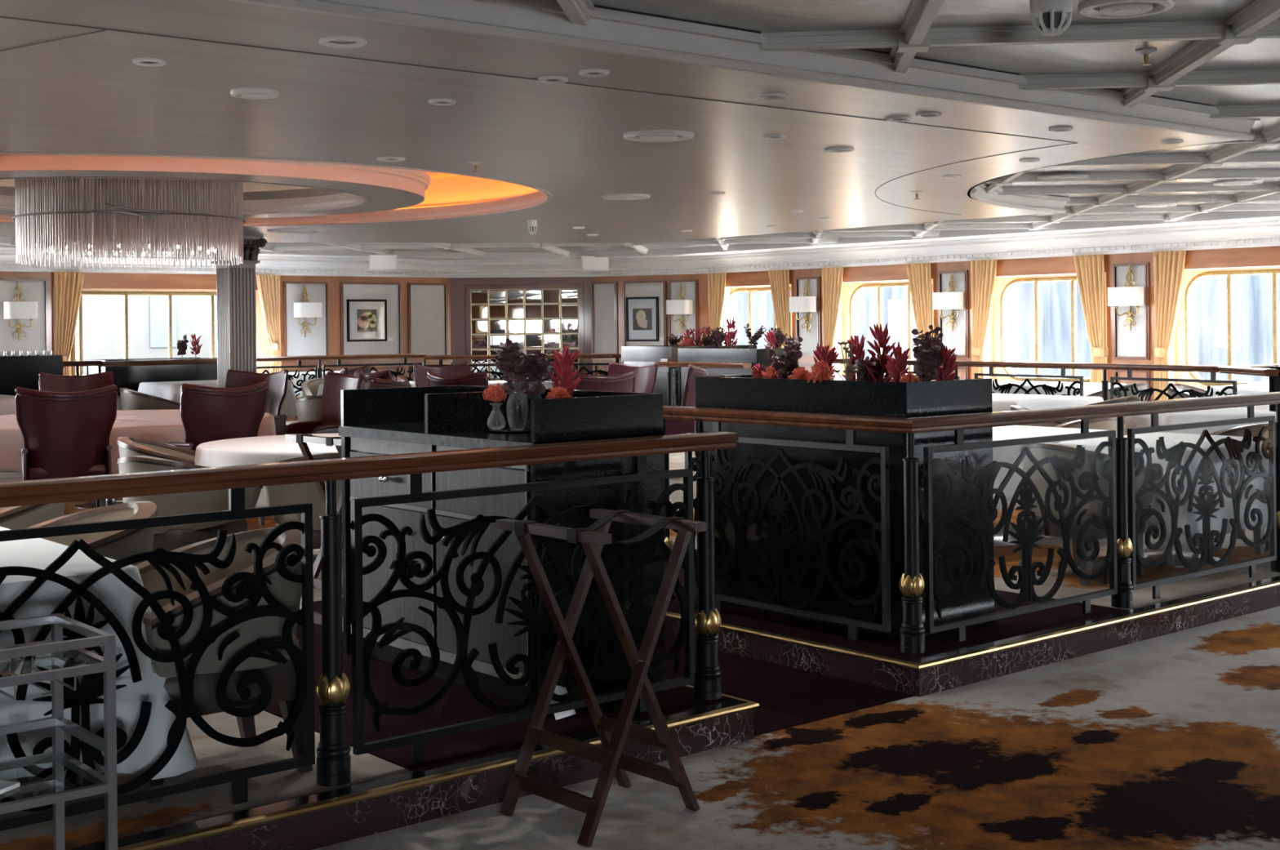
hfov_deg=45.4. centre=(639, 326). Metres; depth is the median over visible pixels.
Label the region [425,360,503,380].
railing panel
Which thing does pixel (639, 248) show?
trim
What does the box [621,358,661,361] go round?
countertop
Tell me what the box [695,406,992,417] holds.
countertop
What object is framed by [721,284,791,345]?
window
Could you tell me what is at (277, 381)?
chair
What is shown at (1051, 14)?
smoke detector
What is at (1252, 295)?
window
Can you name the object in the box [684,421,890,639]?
railing panel
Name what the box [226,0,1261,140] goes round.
trim
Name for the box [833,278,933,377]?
window
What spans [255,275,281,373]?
curtain
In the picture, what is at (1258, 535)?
tub chair
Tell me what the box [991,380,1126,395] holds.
tablecloth
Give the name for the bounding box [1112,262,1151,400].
trim
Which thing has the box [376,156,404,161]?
recessed light
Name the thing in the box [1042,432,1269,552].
tablecloth
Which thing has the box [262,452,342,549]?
tub chair
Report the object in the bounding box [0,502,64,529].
tub chair
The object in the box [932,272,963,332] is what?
wall sconce
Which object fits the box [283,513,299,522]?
seat cushion
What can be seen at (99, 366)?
railing post
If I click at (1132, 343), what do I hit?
trim
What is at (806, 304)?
wall sconce
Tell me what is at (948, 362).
plumes
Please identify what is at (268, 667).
seat cushion
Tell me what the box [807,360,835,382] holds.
flowers
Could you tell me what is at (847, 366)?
flowers
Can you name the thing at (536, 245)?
trim
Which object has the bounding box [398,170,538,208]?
cove
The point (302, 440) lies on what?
tray stand
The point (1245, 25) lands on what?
trim
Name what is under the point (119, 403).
tub chair
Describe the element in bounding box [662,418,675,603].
railing post
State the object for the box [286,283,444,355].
trim
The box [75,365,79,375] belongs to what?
railing post
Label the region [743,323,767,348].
branch
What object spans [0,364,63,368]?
countertop
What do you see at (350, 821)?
base
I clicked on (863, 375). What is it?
branch
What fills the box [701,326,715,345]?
plumes
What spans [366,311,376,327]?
flower
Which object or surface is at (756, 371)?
plumes
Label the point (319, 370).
railing post
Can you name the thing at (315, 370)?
railing panel
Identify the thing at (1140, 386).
tub chair
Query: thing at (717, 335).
branch
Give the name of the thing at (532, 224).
smoke detector
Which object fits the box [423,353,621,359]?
handrail
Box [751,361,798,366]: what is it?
countertop
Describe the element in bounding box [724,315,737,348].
plant
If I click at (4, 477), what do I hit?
floor
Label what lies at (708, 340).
branch
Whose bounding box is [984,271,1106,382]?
window
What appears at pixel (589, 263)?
loudspeaker
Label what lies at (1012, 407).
tub chair
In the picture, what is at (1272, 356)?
frame
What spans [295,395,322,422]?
tub chair
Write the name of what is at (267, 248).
trim
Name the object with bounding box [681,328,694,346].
plumes
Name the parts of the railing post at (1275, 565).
rod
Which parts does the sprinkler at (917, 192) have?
plate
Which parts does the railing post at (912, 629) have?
rod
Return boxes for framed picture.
[346,299,386,342]
[626,296,658,341]
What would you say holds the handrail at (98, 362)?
on the railing post at (77, 367)
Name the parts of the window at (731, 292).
frame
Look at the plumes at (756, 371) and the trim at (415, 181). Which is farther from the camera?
the trim at (415, 181)
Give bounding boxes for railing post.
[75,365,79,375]
[97,365,101,373]
[315,480,351,786]
[317,360,322,377]
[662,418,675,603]
[666,366,672,405]
[693,449,721,700]
[899,433,924,653]
[953,366,959,379]
[1101,369,1108,400]
[1111,416,1133,608]
[1271,404,1279,572]
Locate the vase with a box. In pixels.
[506,382,528,430]
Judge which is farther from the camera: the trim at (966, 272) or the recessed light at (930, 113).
the trim at (966, 272)
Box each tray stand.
[284,433,343,641]
[495,507,706,847]
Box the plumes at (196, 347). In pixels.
[190,333,202,358]
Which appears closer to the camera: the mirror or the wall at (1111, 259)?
the wall at (1111, 259)
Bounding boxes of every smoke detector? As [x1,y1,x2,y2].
[527,219,537,234]
[1030,0,1073,35]
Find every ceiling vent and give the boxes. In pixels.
[230,87,278,99]
[266,227,327,233]
[601,193,650,199]
[622,129,694,142]
[1036,174,1088,182]
[1077,0,1174,18]
[1134,202,1177,207]
[1212,178,1263,186]
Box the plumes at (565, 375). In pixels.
[547,345,581,395]
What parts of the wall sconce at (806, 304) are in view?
lamp shade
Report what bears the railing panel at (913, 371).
on the floor at (213, 756)
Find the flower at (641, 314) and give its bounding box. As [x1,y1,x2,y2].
[635,310,645,320]
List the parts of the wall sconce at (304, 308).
arm, lamp shade, arm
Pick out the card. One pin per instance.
(389, 339)
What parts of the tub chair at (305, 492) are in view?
seat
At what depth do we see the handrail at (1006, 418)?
7.10 m
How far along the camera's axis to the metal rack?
3.69 m
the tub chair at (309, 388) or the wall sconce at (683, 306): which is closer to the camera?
the tub chair at (309, 388)
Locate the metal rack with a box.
[0,613,117,849]
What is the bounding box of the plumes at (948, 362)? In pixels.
[931,345,958,381]
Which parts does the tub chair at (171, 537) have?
seat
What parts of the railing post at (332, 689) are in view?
rod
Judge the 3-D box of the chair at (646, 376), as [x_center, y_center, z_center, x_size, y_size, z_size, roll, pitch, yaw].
[-0.173,0.884,15.456,0.655,1.035,0.672,-1,0,41]
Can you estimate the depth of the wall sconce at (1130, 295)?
17.86 m
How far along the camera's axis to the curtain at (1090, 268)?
18.30 m
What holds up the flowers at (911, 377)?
on the station at (744, 392)
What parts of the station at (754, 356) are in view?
panel, panel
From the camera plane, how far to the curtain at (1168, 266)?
17.59 m
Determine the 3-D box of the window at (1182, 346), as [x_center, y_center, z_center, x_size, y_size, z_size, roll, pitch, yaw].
[6.807,0.346,17.150,0.469,2.070,1.930,-1,0,-40]
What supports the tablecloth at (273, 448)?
on the dining table at (315, 551)
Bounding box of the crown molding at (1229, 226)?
[0,209,1279,277]
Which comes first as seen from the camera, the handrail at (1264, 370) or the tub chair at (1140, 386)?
the handrail at (1264, 370)
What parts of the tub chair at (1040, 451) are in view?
leg, leg, seat, leg, leg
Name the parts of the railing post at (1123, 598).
rod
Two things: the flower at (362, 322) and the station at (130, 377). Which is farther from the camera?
the flower at (362, 322)
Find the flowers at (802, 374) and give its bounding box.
[787,366,812,379]
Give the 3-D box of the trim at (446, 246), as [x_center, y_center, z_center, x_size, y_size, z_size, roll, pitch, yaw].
[-3.469,-1.088,11.425,0.120,0.074,24.560,-1,0,5]
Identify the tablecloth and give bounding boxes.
[0,394,15,415]
[0,409,275,474]
[0,526,197,780]
[137,379,297,417]
[194,433,341,507]
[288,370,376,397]
[316,381,415,395]
[488,380,553,388]
[831,376,884,380]
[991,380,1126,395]
[991,393,1103,411]
[992,425,1106,510]
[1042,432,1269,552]
[1123,407,1275,434]
[1208,383,1269,410]
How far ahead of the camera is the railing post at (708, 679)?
5.72 m
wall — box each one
[0,271,450,399]
[449,276,592,374]
[591,273,709,375]
[725,245,1279,400]
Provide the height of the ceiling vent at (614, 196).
0.028 m
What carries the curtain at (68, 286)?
hanging from the wall at (334, 294)
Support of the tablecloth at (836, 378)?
on the dining table
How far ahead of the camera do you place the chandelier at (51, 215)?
11.24 m
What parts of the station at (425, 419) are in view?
panel, knob, knob, drawer, door, knob, drawer, door, panel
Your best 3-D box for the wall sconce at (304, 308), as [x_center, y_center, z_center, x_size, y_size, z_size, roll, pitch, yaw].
[-4.908,-0.223,22.617,0.410,0.785,0.228,-1,0,-40]
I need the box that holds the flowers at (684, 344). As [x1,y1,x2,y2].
[678,337,694,346]
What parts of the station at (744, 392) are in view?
panel, panel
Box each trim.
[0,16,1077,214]
[0,151,552,226]
[0,153,431,197]
[0,177,369,215]
[0,213,1191,238]
[0,222,1057,244]
[0,238,15,245]
[0,277,48,355]
[0,280,45,355]
[82,238,163,248]
[117,595,759,849]
[123,230,941,248]
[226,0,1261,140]
[258,245,284,252]
[260,237,839,250]
[280,280,453,421]
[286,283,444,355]
[320,242,393,254]
[422,242,488,257]
[461,280,587,374]
[519,242,570,256]
[556,0,728,249]
[591,279,698,375]
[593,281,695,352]
[622,242,648,253]
[665,580,1279,670]
[666,575,1279,662]
[760,18,1279,50]
[795,275,821,367]
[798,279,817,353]
[810,0,943,244]
[911,0,1279,237]
[937,270,969,379]
[941,272,964,355]
[969,182,1070,213]
[984,168,1279,182]
[997,182,1278,195]
[1018,68,1279,89]
[1028,124,1279,230]
[1048,203,1279,213]
[1050,151,1279,166]
[1065,194,1279,204]
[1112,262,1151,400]
[1115,265,1145,356]
[1164,182,1279,221]
[1208,104,1279,118]
[1213,131,1263,143]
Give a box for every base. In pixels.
[154,708,754,849]
[665,585,1279,697]
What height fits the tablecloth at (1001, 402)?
0.375 m
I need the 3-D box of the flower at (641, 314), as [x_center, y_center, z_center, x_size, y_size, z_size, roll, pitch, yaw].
[0.014,-0.168,24.126,0.182,0.173,0.001,-1,0,27]
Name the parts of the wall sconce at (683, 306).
lamp shade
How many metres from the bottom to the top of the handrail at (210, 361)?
0.060 m
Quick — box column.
[212,235,267,387]
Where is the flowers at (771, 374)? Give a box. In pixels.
[760,364,782,378]
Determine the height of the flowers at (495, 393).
0.178 m
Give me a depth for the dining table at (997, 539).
9.59 m
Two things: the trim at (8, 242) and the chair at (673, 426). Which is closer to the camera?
the chair at (673, 426)
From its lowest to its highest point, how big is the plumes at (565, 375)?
0.330 m
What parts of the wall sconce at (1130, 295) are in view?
arm, lamp shade, arm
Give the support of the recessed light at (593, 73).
in the ceiling at (86, 93)
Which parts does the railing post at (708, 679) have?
rod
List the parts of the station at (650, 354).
panel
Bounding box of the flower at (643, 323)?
[636,318,647,328]
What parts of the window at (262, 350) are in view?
frame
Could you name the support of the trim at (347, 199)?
attached to the ceiling at (86, 93)
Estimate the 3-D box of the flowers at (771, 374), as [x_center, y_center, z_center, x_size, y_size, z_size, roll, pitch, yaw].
[0.684,0.298,7.841,0.125,0.200,0.136,-1,0,-2]
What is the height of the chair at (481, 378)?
1.035 m
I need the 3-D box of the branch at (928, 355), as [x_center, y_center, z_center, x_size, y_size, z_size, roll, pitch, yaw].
[1.322,0.192,7.010,0.142,0.399,0.256,-1,0,15]
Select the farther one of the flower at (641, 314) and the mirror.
the mirror
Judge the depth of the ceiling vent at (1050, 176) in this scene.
11.88 m
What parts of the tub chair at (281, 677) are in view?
leg, seat, leg, leg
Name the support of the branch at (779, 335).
on the station at (754, 356)
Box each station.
[0,354,63,395]
[85,356,217,396]
[338,385,666,707]
[621,344,755,405]
[677,347,798,406]
[695,374,994,636]
[1269,365,1279,411]
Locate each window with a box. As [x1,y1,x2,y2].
[53,288,270,375]
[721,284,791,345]
[733,273,1279,382]
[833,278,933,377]
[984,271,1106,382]
[1169,265,1279,389]
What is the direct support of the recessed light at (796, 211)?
in the ceiling at (86, 93)
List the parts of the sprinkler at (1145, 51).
plate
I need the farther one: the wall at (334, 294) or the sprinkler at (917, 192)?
the wall at (334, 294)
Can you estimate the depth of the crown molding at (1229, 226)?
20.99 m
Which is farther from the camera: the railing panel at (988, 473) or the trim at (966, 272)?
the trim at (966, 272)
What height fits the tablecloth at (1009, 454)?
0.414 m
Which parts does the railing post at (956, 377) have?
rod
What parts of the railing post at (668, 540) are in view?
rod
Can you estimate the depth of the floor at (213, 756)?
5.89 m
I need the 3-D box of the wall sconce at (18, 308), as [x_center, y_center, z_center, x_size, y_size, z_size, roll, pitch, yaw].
[-8.072,-0.190,19.962,0.410,0.785,0.228,-1,0,-40]
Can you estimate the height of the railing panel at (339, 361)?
0.949 m
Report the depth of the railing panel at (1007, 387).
15.48 m
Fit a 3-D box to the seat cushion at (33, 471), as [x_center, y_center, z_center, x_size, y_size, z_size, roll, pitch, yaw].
[-3.994,1.006,10.665,0.530,0.100,0.530,-1,0,-22]
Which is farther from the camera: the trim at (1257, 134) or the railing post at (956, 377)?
the railing post at (956, 377)
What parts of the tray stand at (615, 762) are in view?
leg, leg, leg, leg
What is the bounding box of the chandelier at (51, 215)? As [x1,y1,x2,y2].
[11,177,246,267]
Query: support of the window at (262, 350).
in the wall at (334, 294)
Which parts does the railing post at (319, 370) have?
rod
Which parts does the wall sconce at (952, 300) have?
arm, lamp shade, arm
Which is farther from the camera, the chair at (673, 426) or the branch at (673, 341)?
the branch at (673, 341)
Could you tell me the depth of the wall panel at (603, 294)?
24.20 m
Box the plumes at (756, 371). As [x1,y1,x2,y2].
[751,363,763,377]
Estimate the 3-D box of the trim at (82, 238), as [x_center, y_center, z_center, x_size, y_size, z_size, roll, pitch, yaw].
[-6.631,-1.055,18.307,0.120,0.074,4.600,-1,0,5]
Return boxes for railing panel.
[0,487,315,831]
[256,360,317,426]
[322,358,422,381]
[350,454,695,762]
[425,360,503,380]
[542,358,618,386]
[672,368,678,405]
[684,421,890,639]
[855,366,931,381]
[923,418,1117,641]
[974,367,1084,395]
[1110,369,1237,401]
[1127,405,1276,599]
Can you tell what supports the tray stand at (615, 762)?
on the floor at (1171, 741)
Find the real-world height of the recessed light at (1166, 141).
0.014 m
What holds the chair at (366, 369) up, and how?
on the floor at (213, 756)
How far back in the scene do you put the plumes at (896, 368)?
6.93 m
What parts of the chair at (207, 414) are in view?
arm, backrest, leg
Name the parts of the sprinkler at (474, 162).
plate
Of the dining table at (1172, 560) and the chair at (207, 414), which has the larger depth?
the chair at (207, 414)
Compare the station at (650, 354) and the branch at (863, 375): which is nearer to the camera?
the branch at (863, 375)
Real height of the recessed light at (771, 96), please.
0.014 m
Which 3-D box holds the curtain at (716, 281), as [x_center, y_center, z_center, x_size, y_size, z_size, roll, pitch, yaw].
[1.183,0.273,23.384,0.111,2.171,0.436,-1,0,-40]
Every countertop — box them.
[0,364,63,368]
[342,421,663,444]
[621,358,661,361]
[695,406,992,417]
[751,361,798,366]
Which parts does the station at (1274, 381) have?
panel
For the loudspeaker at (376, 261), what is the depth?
22.66 m
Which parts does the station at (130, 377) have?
panel, panel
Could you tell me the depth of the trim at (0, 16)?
6.08 m
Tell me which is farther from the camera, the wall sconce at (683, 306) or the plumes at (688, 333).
the wall sconce at (683, 306)
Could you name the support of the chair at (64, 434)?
on the floor at (213, 756)
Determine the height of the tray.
0.008 m
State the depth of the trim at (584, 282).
24.44 m
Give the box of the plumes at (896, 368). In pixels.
[884,341,909,382]
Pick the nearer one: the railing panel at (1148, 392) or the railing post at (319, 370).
the railing panel at (1148, 392)
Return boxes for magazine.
[0,780,19,794]
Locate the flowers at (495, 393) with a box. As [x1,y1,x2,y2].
[482,382,506,426]
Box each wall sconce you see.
[4,281,38,341]
[293,284,322,337]
[666,283,693,333]
[789,278,816,332]
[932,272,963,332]
[1107,264,1143,331]
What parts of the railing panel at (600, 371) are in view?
frame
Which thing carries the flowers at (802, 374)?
on the station at (744, 392)
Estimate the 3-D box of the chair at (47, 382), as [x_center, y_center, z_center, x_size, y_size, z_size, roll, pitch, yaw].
[-5.111,0.935,13.973,0.655,1.035,0.672,-1,0,-29]
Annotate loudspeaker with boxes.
[368,253,397,270]
[581,255,609,271]
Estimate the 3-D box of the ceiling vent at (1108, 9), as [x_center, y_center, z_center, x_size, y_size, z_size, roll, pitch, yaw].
[1.777,-1.164,5.600,0.340,0.028,0.340,-1,0,-40]
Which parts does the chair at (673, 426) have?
arm, backrest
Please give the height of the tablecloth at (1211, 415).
0.415 m
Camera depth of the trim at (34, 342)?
20.10 m
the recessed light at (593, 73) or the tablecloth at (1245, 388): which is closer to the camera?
the recessed light at (593, 73)
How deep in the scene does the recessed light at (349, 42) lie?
5.39 m
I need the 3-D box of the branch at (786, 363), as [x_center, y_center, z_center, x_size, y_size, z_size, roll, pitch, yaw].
[0.727,0.221,7.689,0.185,0.354,0.184,-1,0,5]
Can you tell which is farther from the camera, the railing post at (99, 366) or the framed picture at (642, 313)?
the framed picture at (642, 313)
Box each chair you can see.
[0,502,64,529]
[14,384,117,507]
[26,501,157,565]
[38,370,113,392]
[101,526,312,804]
[116,395,122,410]
[117,436,195,464]
[117,455,262,551]
[119,387,180,409]
[167,380,268,525]
[225,368,288,435]
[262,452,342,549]
[284,371,367,434]
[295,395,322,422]
[301,377,324,397]
[339,365,371,375]
[353,368,391,388]
[369,374,411,388]
[413,362,470,386]
[426,370,488,386]
[570,369,635,392]
[608,361,658,393]
[666,364,708,457]
[1010,405,1071,426]
[1017,442,1161,585]
[1053,417,1136,435]
[1070,396,1141,421]
[1085,382,1147,400]
[1166,382,1206,399]
[1209,422,1268,553]
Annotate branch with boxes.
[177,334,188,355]
[493,337,529,424]
[520,351,550,399]
[666,333,683,346]
[702,334,715,346]
[703,324,725,348]
[722,328,733,345]
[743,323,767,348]
[765,335,803,378]
[770,327,786,348]
[853,355,881,381]
[911,324,944,381]
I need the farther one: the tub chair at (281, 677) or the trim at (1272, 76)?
the trim at (1272, 76)
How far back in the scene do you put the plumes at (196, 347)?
18.35 m
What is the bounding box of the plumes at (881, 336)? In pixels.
[866,322,896,382]
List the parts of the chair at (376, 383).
backrest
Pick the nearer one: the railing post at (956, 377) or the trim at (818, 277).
the railing post at (956, 377)
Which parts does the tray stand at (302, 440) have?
leg, leg, leg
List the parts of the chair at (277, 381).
backrest, arm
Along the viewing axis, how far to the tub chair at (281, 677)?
4.72 m
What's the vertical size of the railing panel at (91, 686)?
0.949 m
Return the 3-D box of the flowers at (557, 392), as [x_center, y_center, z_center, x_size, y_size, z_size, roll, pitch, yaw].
[-0.318,0.323,6.072,0.105,0.171,0.106,-1,0,6]
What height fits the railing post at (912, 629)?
0.940 m
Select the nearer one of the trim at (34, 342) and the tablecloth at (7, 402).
the tablecloth at (7, 402)
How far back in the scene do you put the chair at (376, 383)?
11.57 m
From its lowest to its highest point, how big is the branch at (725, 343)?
0.354 m
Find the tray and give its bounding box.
[487,426,531,432]
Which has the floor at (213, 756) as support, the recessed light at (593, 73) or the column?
the column
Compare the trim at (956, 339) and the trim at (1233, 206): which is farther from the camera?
the trim at (956, 339)
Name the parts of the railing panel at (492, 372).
frame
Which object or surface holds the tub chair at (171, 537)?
on the floor at (213, 756)
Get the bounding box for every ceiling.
[0,0,1242,242]
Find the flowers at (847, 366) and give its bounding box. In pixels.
[834,341,858,380]
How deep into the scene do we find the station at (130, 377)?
17.87 m
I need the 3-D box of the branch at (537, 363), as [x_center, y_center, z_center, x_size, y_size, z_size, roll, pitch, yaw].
[-0.437,0.247,6.170,0.172,0.290,0.128,-1,0,-40]
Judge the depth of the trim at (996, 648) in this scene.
6.86 m
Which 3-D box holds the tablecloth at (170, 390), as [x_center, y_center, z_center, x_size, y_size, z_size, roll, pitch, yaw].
[-4.819,0.840,17.424,1.614,0.427,1.125,-1,0,-40]
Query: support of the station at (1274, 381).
on the floor at (213, 756)
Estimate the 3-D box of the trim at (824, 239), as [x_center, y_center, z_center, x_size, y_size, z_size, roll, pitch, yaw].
[-1.432,-1.116,20.933,8.320,0.059,0.105,-1,0,5]
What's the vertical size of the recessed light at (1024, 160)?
0.014 m
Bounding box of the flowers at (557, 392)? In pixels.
[545,386,572,398]
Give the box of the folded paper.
[550,684,575,719]
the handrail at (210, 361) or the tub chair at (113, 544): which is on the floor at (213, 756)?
the tub chair at (113, 544)
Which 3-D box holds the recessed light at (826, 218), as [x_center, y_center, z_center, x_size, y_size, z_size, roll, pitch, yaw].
[1.780,-1.031,14.700,0.124,0.014,0.124,-1,0,-40]
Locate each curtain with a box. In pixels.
[53,271,84,375]
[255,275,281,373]
[707,272,726,345]
[768,269,791,347]
[822,266,844,377]
[906,262,933,374]
[970,259,997,378]
[1073,253,1108,382]
[1153,249,1186,399]
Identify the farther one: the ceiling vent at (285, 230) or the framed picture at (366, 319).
the framed picture at (366, 319)
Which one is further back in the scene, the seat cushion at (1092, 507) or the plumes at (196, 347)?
the plumes at (196, 347)
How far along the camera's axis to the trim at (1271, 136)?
11.52 m
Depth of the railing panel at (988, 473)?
6.99 m
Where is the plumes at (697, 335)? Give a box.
[689,324,705,346]
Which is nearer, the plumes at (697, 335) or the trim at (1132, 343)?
the trim at (1132, 343)
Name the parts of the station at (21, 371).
panel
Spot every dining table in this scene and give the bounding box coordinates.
[75,497,123,509]
[312,547,342,560]
[993,533,1020,547]
[1143,540,1220,567]
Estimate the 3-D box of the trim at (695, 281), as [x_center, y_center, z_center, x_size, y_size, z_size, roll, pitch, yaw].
[0.147,0.341,24.067,2.065,2.115,0.042,-1,0,27]
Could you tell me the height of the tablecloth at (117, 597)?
0.615 m
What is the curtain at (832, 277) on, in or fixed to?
hanging from the wall at (1111, 259)
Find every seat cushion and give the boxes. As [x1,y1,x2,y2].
[26,463,108,479]
[150,631,298,678]
[171,513,245,528]
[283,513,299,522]
[1079,501,1100,515]
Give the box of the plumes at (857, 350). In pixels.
[842,333,866,380]
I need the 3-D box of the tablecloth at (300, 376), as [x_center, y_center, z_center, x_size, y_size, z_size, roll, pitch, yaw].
[-4.867,0.843,21.363,2.626,0.372,1.015,-1,0,-40]
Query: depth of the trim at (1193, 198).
14.24 m
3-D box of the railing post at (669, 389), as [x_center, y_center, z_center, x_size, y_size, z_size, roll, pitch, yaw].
[0.370,0.926,18.970,0.106,0.940,0.106,-1,0,-40]
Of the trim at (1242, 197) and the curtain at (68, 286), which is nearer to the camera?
the trim at (1242, 197)
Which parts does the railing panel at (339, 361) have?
frame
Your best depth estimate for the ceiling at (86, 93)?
7.80 m
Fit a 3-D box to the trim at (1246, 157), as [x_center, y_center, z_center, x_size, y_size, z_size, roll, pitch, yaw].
[-2.040,-1.110,11.230,27.280,0.059,0.105,-1,0,5]
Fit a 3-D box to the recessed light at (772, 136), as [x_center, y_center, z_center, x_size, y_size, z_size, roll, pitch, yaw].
[0.726,-1.020,8.255,0.124,0.014,0.124,-1,0,-40]
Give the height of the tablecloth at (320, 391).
0.375 m
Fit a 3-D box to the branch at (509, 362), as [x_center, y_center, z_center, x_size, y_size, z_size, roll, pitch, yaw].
[-0.517,0.220,6.132,0.139,0.346,0.141,-1,0,-26]
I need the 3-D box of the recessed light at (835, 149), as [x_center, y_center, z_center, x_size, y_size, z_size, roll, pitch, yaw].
[1.159,-1.025,8.905,0.170,0.014,0.170,-1,0,-40]
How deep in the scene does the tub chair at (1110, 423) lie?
10.56 m
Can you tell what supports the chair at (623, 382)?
on the floor at (213, 756)
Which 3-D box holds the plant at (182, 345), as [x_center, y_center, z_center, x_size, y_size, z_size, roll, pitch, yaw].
[-5.455,0.242,18.261,0.134,0.288,0.161,-1,0,-2]
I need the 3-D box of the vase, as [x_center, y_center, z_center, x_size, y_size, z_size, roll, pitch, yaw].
[-0.491,0.318,6.119,0.089,0.191,0.088,-1,0,-12]
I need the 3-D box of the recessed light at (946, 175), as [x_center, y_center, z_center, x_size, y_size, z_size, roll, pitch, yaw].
[2.158,-1.035,10.592,0.124,0.014,0.124,-1,0,-40]
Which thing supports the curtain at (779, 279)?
hanging from the wall at (1111, 259)
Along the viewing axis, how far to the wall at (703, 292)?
24.02 m
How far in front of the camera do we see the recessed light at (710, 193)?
11.71 m
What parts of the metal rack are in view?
guard rail, shelf frame, shelf frame, guard rail, post, post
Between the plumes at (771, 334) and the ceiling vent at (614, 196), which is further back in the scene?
the plumes at (771, 334)
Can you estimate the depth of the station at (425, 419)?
5.86 m
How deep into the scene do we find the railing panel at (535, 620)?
5.12 m
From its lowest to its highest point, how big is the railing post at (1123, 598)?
0.940 m
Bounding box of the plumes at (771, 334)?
[764,328,777,348]
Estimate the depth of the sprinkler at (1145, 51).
6.54 m
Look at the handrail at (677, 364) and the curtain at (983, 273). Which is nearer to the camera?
the handrail at (677, 364)
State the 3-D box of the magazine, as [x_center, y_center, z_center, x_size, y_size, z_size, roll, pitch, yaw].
[-1.646,1.094,3.521,0.230,0.011,0.360,-1,0,18]
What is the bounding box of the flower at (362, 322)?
[356,312,368,328]
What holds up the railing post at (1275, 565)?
on the floor at (213, 756)
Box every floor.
[0,420,297,482]
[0,451,1279,849]
[313,605,1279,849]
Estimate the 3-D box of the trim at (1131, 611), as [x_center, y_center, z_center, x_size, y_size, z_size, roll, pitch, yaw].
[4.393,1.360,11.044,11.093,0.016,3.108,-1,0,-40]
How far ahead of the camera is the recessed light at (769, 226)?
15.73 m
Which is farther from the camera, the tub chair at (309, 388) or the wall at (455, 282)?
the wall at (455, 282)
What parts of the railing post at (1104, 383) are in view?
rod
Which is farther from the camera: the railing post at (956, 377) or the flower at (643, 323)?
the flower at (643, 323)
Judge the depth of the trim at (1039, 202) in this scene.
13.68 m
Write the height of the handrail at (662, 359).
0.060 m
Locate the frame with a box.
[1266,304,1279,382]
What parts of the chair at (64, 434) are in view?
arm, backrest, leg, leg, arm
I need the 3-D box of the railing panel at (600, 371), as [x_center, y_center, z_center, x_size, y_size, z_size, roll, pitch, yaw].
[-0.773,0.905,21.075,1.438,0.949,0.034,-1,0,5]
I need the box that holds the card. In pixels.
[386,337,393,341]
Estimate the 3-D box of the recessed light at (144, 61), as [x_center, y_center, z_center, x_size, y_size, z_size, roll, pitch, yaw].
[-1.848,-0.994,5.768,0.124,0.014,0.124,-1,0,-40]
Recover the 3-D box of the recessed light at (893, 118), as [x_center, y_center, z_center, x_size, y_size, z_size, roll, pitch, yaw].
[1.278,-1.026,7.582,0.124,0.014,0.124,-1,0,-40]
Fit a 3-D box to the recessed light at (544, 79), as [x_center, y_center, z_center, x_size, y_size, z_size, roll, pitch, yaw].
[-0.355,-1.009,6.277,0.124,0.014,0.124,-1,0,-40]
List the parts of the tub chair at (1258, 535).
leg, leg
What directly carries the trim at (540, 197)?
attached to the cove
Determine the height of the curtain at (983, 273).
2.171 m
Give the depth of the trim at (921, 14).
5.92 m
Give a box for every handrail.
[0,431,738,507]
[62,360,101,366]
[101,358,217,366]
[256,353,426,361]
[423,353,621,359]
[655,360,751,368]
[660,358,677,361]
[662,391,1279,433]
[833,358,1248,372]
[1217,364,1279,376]
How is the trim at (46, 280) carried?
attached to the wall at (334, 294)
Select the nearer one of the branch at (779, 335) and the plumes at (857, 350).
the plumes at (857, 350)
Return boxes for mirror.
[466,284,583,386]
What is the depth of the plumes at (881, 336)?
7.26 m
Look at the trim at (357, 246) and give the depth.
21.09 m
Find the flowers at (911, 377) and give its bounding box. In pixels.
[899,372,921,382]
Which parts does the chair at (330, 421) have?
arm, arm, backrest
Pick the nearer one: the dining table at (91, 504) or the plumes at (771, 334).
the dining table at (91, 504)
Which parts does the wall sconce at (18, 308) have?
arm, lamp shade, arm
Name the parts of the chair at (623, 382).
backrest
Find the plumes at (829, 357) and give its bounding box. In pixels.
[810,342,839,377]
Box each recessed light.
[132,57,166,66]
[318,35,367,48]
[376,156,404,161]
[428,98,456,105]
[537,75,568,84]
[577,68,608,77]
[709,191,724,195]
[759,93,786,100]
[763,133,786,139]
[767,225,778,227]
[789,209,803,213]
[818,217,831,219]
[824,146,853,152]
[885,115,911,121]
[915,111,941,117]
[942,174,960,177]
[1019,158,1039,162]
[1048,126,1072,132]
[1160,139,1183,144]
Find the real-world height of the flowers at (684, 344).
0.255 m
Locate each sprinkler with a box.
[467,160,482,172]
[911,190,923,199]
[1135,48,1156,65]

